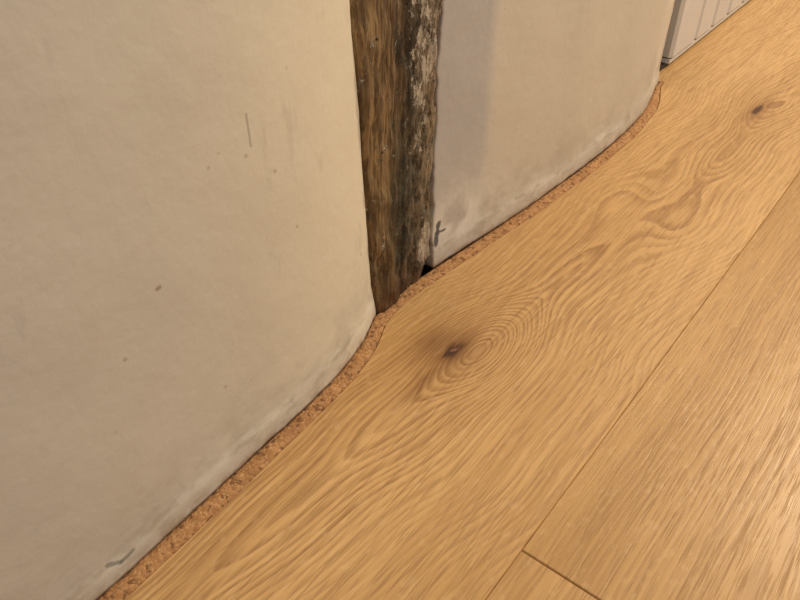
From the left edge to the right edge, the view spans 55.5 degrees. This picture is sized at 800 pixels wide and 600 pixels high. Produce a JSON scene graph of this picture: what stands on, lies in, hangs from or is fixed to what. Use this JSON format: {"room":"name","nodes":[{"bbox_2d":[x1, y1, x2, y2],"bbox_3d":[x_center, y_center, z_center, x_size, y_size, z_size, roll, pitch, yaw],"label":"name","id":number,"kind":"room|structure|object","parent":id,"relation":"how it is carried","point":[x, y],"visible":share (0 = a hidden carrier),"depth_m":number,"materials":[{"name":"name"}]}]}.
{"room":"living room","nodes":[
{"label":"living room","id":0,"kind":"room"},
{"bbox_2d":[0,0,674,599],"bbox_3d":[-0.430,-0.601,-0.373,0.149,2.400,2.629,27,47,28],"label":"wall","id":1,"kind":"structure","parent":0,"point":[185,267],"depth_m":0.50,"materials":[{"name":"paint"}]},
{"bbox_2d":[349,0,442,313],"bbox_3d":[-0.045,-0.927,0.016,0.120,2.400,0.166,27,47,28],"label":"timber post","id":2,"kind":"object","parent":1,"relation":"attached to","point":[394,42],"visible":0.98,"depth_m":0.65,"materials":[{"name":"brown wood"}]},
{"bbox_2d":[659,0,748,71],"bbox_3d":[1.016,-1.654,1.193,0.067,2.000,2.068,27,47,28],"label":"panelling","id":3,"kind":"object","parent":1,"relation":"attached to","point":[691,20],"visible":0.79,"depth_m":1.23,"materials":[{"name":"white paint"}]},
{"bbox_2d":[193,137,619,511],"bbox_3d":[1.287,0.337,0.419,3.100,0.024,4.750,27,47,28],"label":"subfloor","id":4,"kind":"structure","parent":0,"point":[426,269],"depth_m":0.85,"materials":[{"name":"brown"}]},
{"bbox_2d":[98,81,663,599],"bbox_3d":[-0.382,0.344,0.378,0.057,0.016,2.638,26,47,28],"label":"strip","id":5,"kind":"object","parent":4,"relation":"on","point":[178,537],"visible":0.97,"depth_m":0.68,"materials":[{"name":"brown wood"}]},
{"bbox_2d":[125,0,799,599],"bbox_3d":[0.324,-0.162,0.983,0.304,0.015,4.750,27,47,28],"label":"plank","id":6,"kind":"object","parent":4,"relation":"on","point":[481,400],"visible":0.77,"depth_m":0.71,"materials":[{"name":"brown wood"}]},
{"bbox_2d":[486,551,596,599],"bbox_3d":[-0.372,0.692,-0.035,0.235,0.015,1.799,27,47,28],"label":"plank","id":7,"kind":"object","parent":4,"relation":"on","point":[526,578],"visible":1,"depth_m":0.54,"materials":[{"name":"brown wood"}]},
{"bbox_2d":[522,173,799,599],"bbox_3d":[1.091,-0.511,1.399,0.235,0.015,2.950,27,47,28],"label":"plank","id":8,"kind":"object","parent":4,"relation":"on","point":[693,492],"visible":1,"depth_m":0.61,"materials":[{"name":"brown wood"}]}
]}

